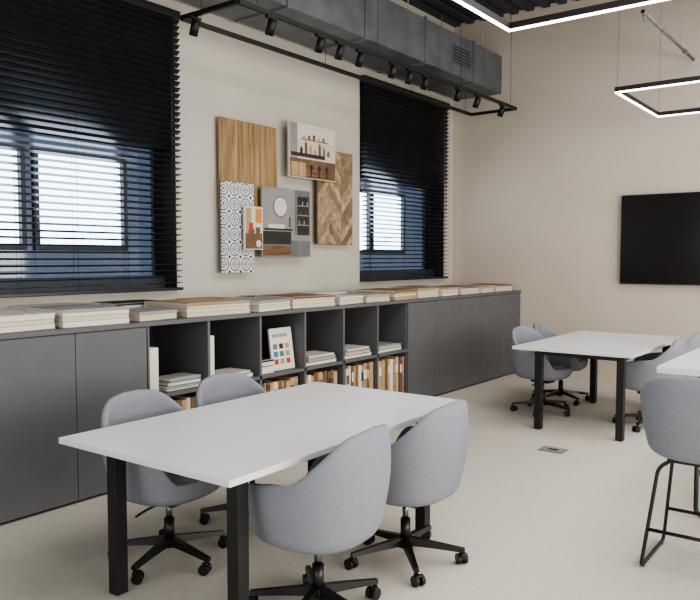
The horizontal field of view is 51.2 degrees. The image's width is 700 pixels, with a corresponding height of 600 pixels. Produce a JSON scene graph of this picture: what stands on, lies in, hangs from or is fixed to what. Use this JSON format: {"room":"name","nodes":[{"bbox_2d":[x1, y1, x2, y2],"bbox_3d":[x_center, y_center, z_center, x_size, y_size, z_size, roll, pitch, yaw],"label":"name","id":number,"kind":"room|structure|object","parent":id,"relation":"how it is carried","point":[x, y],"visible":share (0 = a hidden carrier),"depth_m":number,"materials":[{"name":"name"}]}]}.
{"room":"design office","nodes":[
{"label":"design office","id":0,"kind":"room"},
{"bbox_2d":[0,0,453,309],"bbox_3d":[-2.378,-1.210,5.707,0.360,4.880,12.350,2,4,37],"label":"wall","id":1,"kind":"structure","parent":0,"point":[221,75],"depth_m":7.28,"materials":[{"name":"paint"}]},
{"bbox_2d":[0,0,176,293],"bbox_3d":[-2.296,-1.258,5.768,0.295,2.430,2.070,2,4,37],"label":"window","id":2,"kind":"structure","parent":1,"relation":"in","point":[22,175],"depth_m":6.09,"materials":[{"name":"black"}]},
{"bbox_2d":[0,0,183,297],"bbox_3d":[-2.132,-1.258,5.645,0.084,2.435,2.090,2,4,37],"label":"blind","id":3,"kind":"object","parent":2,"relation":"attached to","point":[144,7],"visible":0.99,"depth_m":5.77,"materials":[{"name":"black metal"}]},
{"bbox_2d":[220,181,253,272],"bbox_3d":[-1.109,-0.695,7.040,0.099,0.860,0.425,2,4,37],"label":"tile panel","id":4,"kind":"object","parent":1,"relation":"attached to","point":[233,195],"visible":0.96,"depth_m":6.97,"materials":[{"name":"white tile"}]},
{"bbox_2d":[242,206,262,249],"bbox_3d":[-0.951,-0.700,7.120,0.055,0.420,0.252,2,4,37],"label":"print","id":5,"kind":"object","parent":4,"relation":"attached to","point":[252,219],"visible":1,"depth_m":7.09,"materials":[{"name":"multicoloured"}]},
{"bbox_2d":[217,116,276,208],"bbox_3d":[-1.008,-1.304,7.173,0.059,0.860,0.795,2,4,37],"label":"panel","id":6,"kind":"object","parent":1,"relation":"attached to","point":[247,152],"visible":0.62,"depth_m":7.13,"materials":[{"name":"brown wood"}]},
{"bbox_2d":[260,186,309,256],"bbox_3d":[-0.692,-0.795,7.550,0.145,0.700,0.740,2,4,37],"label":"print","id":7,"kind":"object","parent":1,"relation":"attached to","point":[286,212],"visible":1,"depth_m":7.49,"materials":[{"name":"grey paper"}]},
{"bbox_2d":[287,120,334,181],"bbox_3d":[-0.442,-1.577,7.838,0.145,0.570,0.768,2,4,37],"label":"print","id":8,"kind":"object","parent":1,"relation":"attached to","point":[310,148],"visible":1,"depth_m":7.76,"materials":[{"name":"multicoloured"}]},
{"bbox_2d":[316,151,351,244],"bbox_3d":[-0.198,-1.144,8.233,0.090,1.040,0.635,2,4,37],"label":"wood panel","id":9,"kind":"object","parent":1,"relation":"attached to","point":[333,199],"visible":0.93,"depth_m":8.22,"materials":[{"name":"brown wood"}]},
{"bbox_2d":[360,82,444,279],"bbox_3d":[0.602,-1.479,9.607,0.295,2.430,2.020,2,4,37],"label":"window","id":10,"kind":"structure","parent":1,"relation":"in","point":[361,86],"depth_m":9.90,"materials":[{"name":"black"}]},
{"bbox_2d":[360,75,449,281],"bbox_3d":[0.765,-1.479,9.484,0.084,2.435,2.040,2,4,37],"label":"blind","id":11,"kind":"object","parent":10,"relation":"attached to","point":[429,107],"visible":0.96,"depth_m":9.35,"materials":[{"name":"black"}]},
{"bbox_2d":[0,372,699,599],"bbox_3d":[1.036,1.424,3.282,8.990,0.100,12.750,2,4,37],"label":"floor","id":12,"kind":"structure","parent":0,"point":[531,523],"depth_m":4.16,"materials":[{"name":"polished concrete"}]},
{"bbox_2d":[101,389,226,584],"bbox_3d":[-0.932,0.918,3.761,0.614,0.855,0.624,2,4,31],"label":"office chair","id":13,"kind":"object","parent":12,"relation":"on","point":[147,486],"visible":0.56,"depth_m":3.66,"materials":[{"name":"grey fabric"}]},
{"bbox_2d":[195,373,266,524],"bbox_3d":[-0.566,0.885,4.337,0.630,0.855,0.648,3,4,38],"label":"office chair","id":14,"kind":"object","parent":12,"relation":"on","point":[222,387],"visible":0.16,"depth_m":4.46,"materials":[{"name":"grey fabric"}]},
{"bbox_2d":[59,382,456,599],"bbox_3d":[-0.330,0.971,3.754,1.090,0.750,1.860,2,4,36],"label":"conference table","id":15,"kind":"object","parent":12,"relation":"on","point":[230,444],"visible":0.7,"depth_m":3.37,"materials":[{"name":"white laminate"},{"name":"black metal"}]},
{"bbox_2d":[0,290,520,523],"bbox_3d":[-0.789,0.615,6.726,1.070,1.120,8.940,2,4,37],"label":"storage cabinets","id":16,"kind":"object","parent":12,"relation":"on","point":[56,383],"visible":0.7,"depth_m":5.51,"materials":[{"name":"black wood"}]},
{"bbox_2d":[0,309,55,333],"bbox_3d":[-2.200,0.134,4.453,0.522,0.100,0.560,2,4,33],"label":"sample catalog","id":17,"kind":"object","parent":16,"relation":"on","point":[11,321],"visible":1,"depth_m":4.40,"materials":[{"name":"white paper"}]},
{"bbox_2d":[9,302,95,310],"bbox_3d":[-2.155,0.083,5.331,0.342,0.100,0.500,2,4,34],"label":"sample catalog","id":18,"kind":"object","parent":16,"relation":"on","point":[11,307],"visible":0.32,"depth_m":5.22,"materials":[{"name":"white paper"}]},
{"bbox_2d":[24,304,129,327],"bbox_3d":[-1.827,0.101,4.897,0.503,0.114,0.480,3,4,40],"label":"sample catalog","id":19,"kind":"object","parent":16,"relation":"on","point":[75,315],"visible":0.85,"depth_m":4.74,"materials":[{"name":"white paper"}]},
{"bbox_2d":[89,299,155,307],"bbox_3d":[-1.763,0.056,5.849,0.343,0.094,0.500,2,4,36],"label":"sample catalog","id":20,"kind":"object","parent":16,"relation":"on","point":[139,303],"visible":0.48,"depth_m":5.70,"materials":[{"name":"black paper"}]},
{"bbox_2d":[128,308,176,321],"bbox_3d":[-1.524,0.104,5.283,0.403,0.064,0.360,2,4,31],"label":"sample catalog","id":21,"kind":"object","parent":16,"relation":"on","point":[135,314],"visible":0.66,"depth_m":5.16,"materials":[{"name":"beige paper"}]},
{"bbox_2d":[150,347,158,390],"bbox_3d":[-1.496,0.496,5.208,0.301,0.330,0.090,2,4,37],"label":"ring binder","id":22,"kind":"object","parent":16,"relation":"on","point":[154,372],"visible":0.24,"depth_m":5.12,"materials":[{"name":"white paper"}]},
{"bbox_2d":[159,382,199,391],"bbox_3d":[-1.311,0.630,5.447,0.263,0.034,0.340,2,4,37],"label":"sample catalog","id":23,"kind":"object","parent":16,"relation":"on","point":[190,385],"visible":0.34,"depth_m":5.31,"materials":[{"name":"white paper"}]},
{"bbox_2d":[159,378,200,386],"bbox_3d":[-1.307,0.600,5.442,0.252,0.025,0.300,3,4,39],"label":"sample catalog","id":24,"kind":"object","parent":23,"relation":"on","point":[167,384],"visible":0.28,"depth_m":5.33,"materials":[{"name":"white paper"}]},
{"bbox_2d":[159,372,200,382],"bbox_3d":[-1.287,0.572,5.425,0.203,0.024,0.300,2,4,35],"label":"sample catalog","id":25,"kind":"object","parent":24,"relation":"on","point":[170,378],"visible":0.77,"depth_m":5.37,"materials":[{"name":"white paper"}]},
{"bbox_2d":[144,298,249,317],"bbox_3d":[-1.201,0.056,5.776,0.543,0.104,0.620,3,4,40],"label":"sample catalog","id":26,"kind":"object","parent":16,"relation":"on","point":[196,307],"visible":0.9,"depth_m":5.60,"materials":[{"name":"beige paper"}]},
{"bbox_2d":[173,297,233,299],"bbox_3d":[-1.282,0.025,6.487,0.343,0.084,0.450,2,4,36],"label":"sample catalog","id":27,"kind":"object","parent":16,"relation":"on","point":[195,297],"visible":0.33,"depth_m":6.58,"materials":[{"name":"white paper"}]},
{"bbox_2d":[210,335,213,375],"bbox_3d":[-1.171,0.451,5.638,0.301,0.370,0.060,2,4,37],"label":"ring binder","id":28,"kind":"object","parent":16,"relation":"on","point":[211,336],"visible":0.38,"depth_m":5.55,"materials":[{"name":"white paper"}]},
{"bbox_2d":[237,295,254,297],"bbox_3d":[-0.800,-0.007,7.125,0.343,0.074,0.500,3,4,40],"label":"sample catalog","id":29,"kind":"object","parent":16,"relation":"on","point":[253,296],"visible":0.11,"depth_m":7.01,"materials":[{"name":"white paper"}]},
{"bbox_2d":[234,297,290,311],"bbox_3d":[-0.822,0.037,6.229,0.463,0.089,0.460,2,4,29],"label":"sample catalog","id":30,"kind":"object","parent":16,"relation":"on","point":[256,304],"visible":0.62,"depth_m":6.09,"materials":[{"name":"white paper"}]},
{"bbox_2d":[262,365,273,374],"bbox_3d":[-0.764,0.579,6.122,0.202,0.060,0.160,3,4,39],"label":"sample catalog","id":31,"kind":"object","parent":16,"relation":"on","point":[266,369],"visible":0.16,"depth_m":6.07,"materials":[{"name":"white paper"}]},
{"bbox_2d":[262,358,273,366],"bbox_3d":[-0.763,0.517,6.118,0.203,0.054,0.160,3,4,38],"label":"sample catalog","id":32,"kind":"object","parent":31,"relation":"on","point":[265,361],"visible":0.21,"depth_m":6.07,"materials":[{"name":"white paper"}]},
{"bbox_2d":[267,327,294,370],"bbox_3d":[-0.592,0.418,6.297,0.069,0.359,0.280,2,4,37],"label":"brochure","id":33,"kind":"object","parent":16,"relation":"on","point":[279,339],"visible":0.95,"depth_m":6.28,"materials":[{"name":"white paper"}]},
{"bbox_2d":[170,355,403,409],"bbox_3d":[-0.566,0.875,6.534,0.399,0.440,3.268,2,4,37],"label":"binders","id":34,"kind":"object","parent":16,"relation":"on","point":[391,368],"visible":0.18,"depth_m":7.05,"materials":[{"name":"beige paper"}]},
{"bbox_2d":[255,293,335,308],"bbox_3d":[-0.499,0.004,6.673,0.503,0.104,0.540,3,4,42],"label":"sample catalog","id":35,"kind":"object","parent":16,"relation":"on","point":[298,300],"visible":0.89,"depth_m":6.54,"materials":[{"name":"beige paper"}]},
{"bbox_2d":[292,291,346,293],"bbox_3d":[-0.319,-0.047,7.763,0.342,0.080,0.500,3,4,40],"label":"sample catalog","id":36,"kind":"object","parent":16,"relation":"on","point":[309,292],"visible":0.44,"depth_m":7.67,"materials":[{"name":"white paper"}]},
{"bbox_2d":[306,358,336,365],"bbox_3d":[-0.373,0.559,6.723,0.302,0.030,0.420,3,4,39],"label":"sample catalog","id":37,"kind":"object","parent":16,"relation":"on","point":[330,359],"visible":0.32,"depth_m":6.63,"materials":[{"name":"white paper"}]},
{"bbox_2d":[306,355,335,361],"bbox_3d":[-0.365,0.525,6.715,0.283,0.029,0.400,2,4,36],"label":"sample catalog","id":38,"kind":"object","parent":37,"relation":"on","point":[329,356],"visible":0.33,"depth_m":6.62,"materials":[{"name":"white paper"}]},
{"bbox_2d":[306,350,333,358],"bbox_3d":[-0.357,0.500,6.707,0.262,0.020,0.360,3,4,38],"label":"sample catalog","id":39,"kind":"object","parent":38,"relation":"on","point":[309,354],"visible":0.66,"depth_m":6.70,"materials":[{"name":"white paper"}]},
{"bbox_2d":[331,294,363,304],"bbox_3d":[-0.158,-0.005,7.093,0.422,0.075,0.440,2,4,31],"label":"sample catalog","id":40,"kind":"object","parent":16,"relation":"on","point":[340,299],"visible":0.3,"depth_m":6.96,"materials":[{"name":"beige paper"}]},
{"bbox_2d":[345,352,371,358],"bbox_3d":[-0.039,0.534,7.165,0.302,0.030,0.440,3,4,39],"label":"sample catalog","id":41,"kind":"object","parent":16,"relation":"on","point":[365,353],"visible":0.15,"depth_m":7.07,"materials":[{"name":"white paper"}]},
{"bbox_2d":[345,348,369,355],"bbox_3d":[-0.031,0.497,7.157,0.283,0.034,0.400,3,4,37],"label":"sample catalog","id":42,"kind":"object","parent":41,"relation":"on","point":[367,349],"visible":0.34,"depth_m":7.07,"materials":[{"name":"white paper"}]},
{"bbox_2d":[345,344,368,351],"bbox_3d":[-0.023,0.469,7.150,0.262,0.020,0.380,2,4,35],"label":"sample catalog","id":43,"kind":"object","parent":42,"relation":"on","point":[348,347],"visible":0.65,"depth_m":7.11,"materials":[{"name":"white paper"}]},
{"bbox_2d":[342,293,389,302],"bbox_3d":[0.127,-0.026,7.453,0.423,0.074,0.380,3,4,40],"label":"sample catalog","id":44,"kind":"object","parent":16,"relation":"on","point":[368,297],"visible":0.59,"depth_m":7.32,"materials":[{"name":"beige paper"}]},
{"bbox_2d":[354,288,416,300],"bbox_3d":[0.384,-0.064,7.859,0.503,0.104,0.500,2,4,32],"label":"sample catalog","id":45,"kind":"object","parent":16,"relation":"on","point":[396,294],"visible":0.74,"depth_m":7.70,"materials":[{"name":"beige paper"}]},
{"bbox_2d":[379,346,401,352],"bbox_3d":[0.295,0.508,7.608,0.302,0.030,0.440,2,4,35],"label":"sample catalog","id":46,"kind":"object","parent":16,"relation":"on","point":[399,347],"visible":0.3,"depth_m":7.51,"materials":[{"name":"white paper"}]},
{"bbox_2d":[379,341,400,349],"bbox_3d":[0.303,0.472,7.599,0.283,0.034,0.400,3,4,38],"label":"sample catalog","id":47,"kind":"object","parent":46,"relation":"on","point":[382,345],"visible":0.5,"depth_m":7.55,"materials":[{"name":"white paper"}]},
{"bbox_2d":[393,285,429,287],"bbox_3d":[0.825,-0.136,9.278,0.343,0.084,0.500,3,4,37],"label":"sample catalog","id":48,"kind":"object","parent":16,"relation":"on","point":[409,285],"visible":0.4,"depth_m":9.17,"materials":[{"name":"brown paper"}]},
{"bbox_2d":[395,287,438,297],"bbox_3d":[0.713,-0.087,8.261,0.423,0.104,0.420,3,4,40],"label":"sample catalog","id":49,"kind":"object","parent":16,"relation":"on","point":[422,292],"visible":0.63,"depth_m":8.13,"materials":[{"name":"beige paper"}]},
{"bbox_2d":[433,287,458,295],"bbox_3d":[1.002,-0.102,8.645,0.423,0.089,0.420,2,4,33],"label":"sample catalog","id":50,"kind":"object","parent":16,"relation":"on","point":[442,291],"visible":0.41,"depth_m":8.50,"materials":[{"name":"white paper"}]},
{"bbox_2d":[430,285,478,294],"bbox_3d":[1.296,-0.127,9.035,0.443,0.094,0.440,3,4,39],"label":"sample catalog","id":51,"kind":"object","parent":16,"relation":"on","point":[462,290],"visible":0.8,"depth_m":8.89,"materials":[{"name":"beige paper"}]},
{"bbox_2d":[464,285,494,292],"bbox_3d":[1.585,-0.141,9.418,0.423,0.079,0.400,2,4,33],"label":"sample catalog","id":52,"kind":"object","parent":16,"relation":"on","point":[482,289],"visible":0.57,"depth_m":9.29,"materials":[{"name":"beige paper"}]},
{"bbox_2d":[466,283,512,291],"bbox_3d":[1.866,-0.169,9.807,0.463,0.089,0.460,3,4,39],"label":"sample catalog","id":53,"kind":"object","parent":16,"relation":"on","point":[498,287],"visible":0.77,"depth_m":9.66,"materials":[{"name":"beige paper"}]},
{"bbox_3d":[-0.995,0.608,5.866,0.262,0.030,0.360,2,4,36],"label":"sample catalog","id":54,"kind":"object","parent":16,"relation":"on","visible":0},
{"bbox_2d":[214,367,250,374],"bbox_3d":[-0.987,0.579,5.858,0.242,0.020,0.300,2,4,35],"label":"sample catalog","id":55,"kind":"object","parent":54,"relation":"on","point":[224,370],"visible":0.56,"depth_m":5.88,"materials":[{"name":"white paper"}]},
{"bbox_2d":[248,424,390,599],"bbox_3d":[-0.148,0.952,3.180,0.630,0.855,0.648,2,4,31],"label":"office chair","id":56,"kind":"object","parent":12,"relation":"on","point":[338,505],"visible":0.98,"depth_m":2.94,"materials":[{"name":"grey fabric"}]},
{"bbox_2d":[344,400,468,587],"bbox_3d":[0.290,0.918,3.769,0.602,0.855,0.629,2,4,36],"label":"office chair","id":57,"kind":"object","parent":12,"relation":"on","point":[428,457],"visible":0.69,"depth_m":3.50,"materials":[{"name":"grey fabric"}]},
{"bbox_2d":[510,326,573,416],"bbox_3d":[1.966,0.709,7.394,0.628,0.855,0.621,-3,5,-44],"label":"office chair","id":58,"kind":"object","parent":12,"relation":"on","point":[555,367],"visible":0.76,"depth_m":7.31,"materials":[{"name":"grey fabric"}]},
{"bbox_2d":[538,446,568,453],"bbox_3d":[1.653,1.217,5.946,0.200,0.007,0.160,2,4,37],"label":"box","id":59,"kind":"object","parent":12,"relation":"on","point":[545,448],"visible":1,"depth_m":5.94,"materials":[{"name":"grey metal"}]},
{"bbox_2d":[532,321,588,405],"bbox_3d":[2.300,0.675,7.998,0.617,0.855,0.638,2,4,31],"label":"office chair","id":60,"kind":"object","parent":12,"relation":"on","point":[542,328],"visible":0.36,"depth_m":7.97,"materials":[{"name":"grey fabric"}]},
{"bbox_2d":[512,331,679,440],"bbox_3d":[2.469,0.776,7.155,1.080,0.750,1.810,2,4,37],"label":"conference table","id":61,"kind":"object","parent":12,"relation":"on","point":[595,346],"visible":0.8,"depth_m":6.64,"materials":[{"name":"white laminate"},{"name":"black metal"}]},
{"bbox_2d":[612,336,686,432],"bbox_3d":[2.764,0.746,6.753,0.629,0.855,0.646,2,4,31],"label":"office chair","id":62,"kind":"object","parent":12,"relation":"on","point":[643,368],"visible":0.52,"depth_m":6.53,"materials":[{"name":"grey fabric"}]},
{"bbox_2d":[639,376,699,566],"bbox_3d":[1.782,0.851,3.666,0.614,1.000,0.572,2,4,37],"label":"counter stool","id":63,"kind":"object","parent":12,"relation":"on","point":[670,406],"visible":1,"depth_m":3.52,"materials":[{"name":"grey fabric"}]},
{"bbox_2d":[657,347,699,516],"bbox_3d":[2.679,0.822,4.773,0.840,0.928,1.840,2,4,37],"label":"table","id":64,"kind":"object","parent":12,"relation":"on","point":[688,364],"visible":0.76,"depth_m":4.38,"materials":[{"name":"white laminate top"},{"name":"black metal legs"}]},
{"bbox_2d":[657,332,699,377],"bbox_3d":[3.240,0.714,7.322,0.614,0.855,0.624,3,4,40],"label":"office chair","id":65,"kind":"object","parent":12,"relation":"on","point":[693,343],"visible":0.06,"depth_m":6.98,"materials":[{"name":"grey fabric"}]},
{"bbox_2d":[402,0,579,26],"bbox_3d":[1.036,-3.518,2.998,8.990,0.140,12.750,2,4,37],"label":"ceiling","id":66,"kind":"structure","parent":0,"point":[453,13],"depth_m":9.60,"materials":[{"name":"grey metal"}]},
{"bbox_2d":[180,0,501,99],"bbox_3d":[-1.750,-3.063,5.437,0.684,1.048,11.845,2,4,37],"label":"air duct","id":67,"kind":"object","parent":66,"relation":"hanging from","point":[385,27],"visible":0.95,"depth_m":7.94,"materials":[{"name":"grey metal"}]},
{"bbox_2d":[180,0,516,116],"bbox_3d":[0.391,-2.927,7.455,0.697,1.551,4.926,2,4,37],"label":"track light frame","id":68,"kind":"object","parent":66,"relation":"hanging from","point":[192,18],"visible":1,"depth_m":6.62,"materials":[{"name":"black metal"}]},
{"bbox_2d":[454,0,666,31],"bbox_3d":[1.237,-2.634,3.906,1.500,1.730,1.480,2,4,37],"label":"pendant lamp","id":69,"kind":"object","parent":66,"relation":"hanging from","point":[616,5],"visible":1,"depth_m":4.68,"materials":[{"name":"black"}]},
{"bbox_2d":[614,2,699,117],"bbox_3d":[3.524,-2.808,6.936,1.500,1.730,1.500,2,4,37],"label":"pendant lamp","id":70,"kind":"object","parent":66,"relation":"hanging from","point":[622,91],"visible":1,"depth_m":6.81,"materials":[{"name":"black metal"}]},
{"bbox_2d":[640,0,694,60],"bbox_3d":[3.380,-3.200,7.671,0.052,1.030,2.095,2,4,37],"label":"pipe","id":71,"kind":"object","parent":66,"relation":"hanging from","point":[643,12],"visible":1,"depth_m":7.55,"materials":[{"name":"grey metal"}]},
{"bbox_2d":[452,0,699,375],"bbox_3d":[4.813,-1.349,8.142,8.990,4.880,0.200,2,4,37],"label":"wall","id":72,"kind":"structure","parent":0,"point":[539,187],"depth_m":9.42,"materials":[{"name":"paint"}]},
{"bbox_2d":[569,372,615,381],"bbox_3d":[5.260,1.079,7.811,7.310,0.070,0.012,2,4,37],"label":"baseboard","id":73,"kind":"structure","parent":72,"relation":"attached to","point":[574,374],"depth_m":9.40,"materials":[{"name":"paint"}]},
{"bbox_2d":[620,192,699,284],"bbox_3d":[4.144,-0.714,8.505,1.930,1.090,0.083,2,4,37],"label":"television","id":74,"kind":"object","parent":72,"relation":"attached to","point":[660,233],"visible":1,"depth_m":8.77,"materials":[{"name":"black plastic"}]}
]}

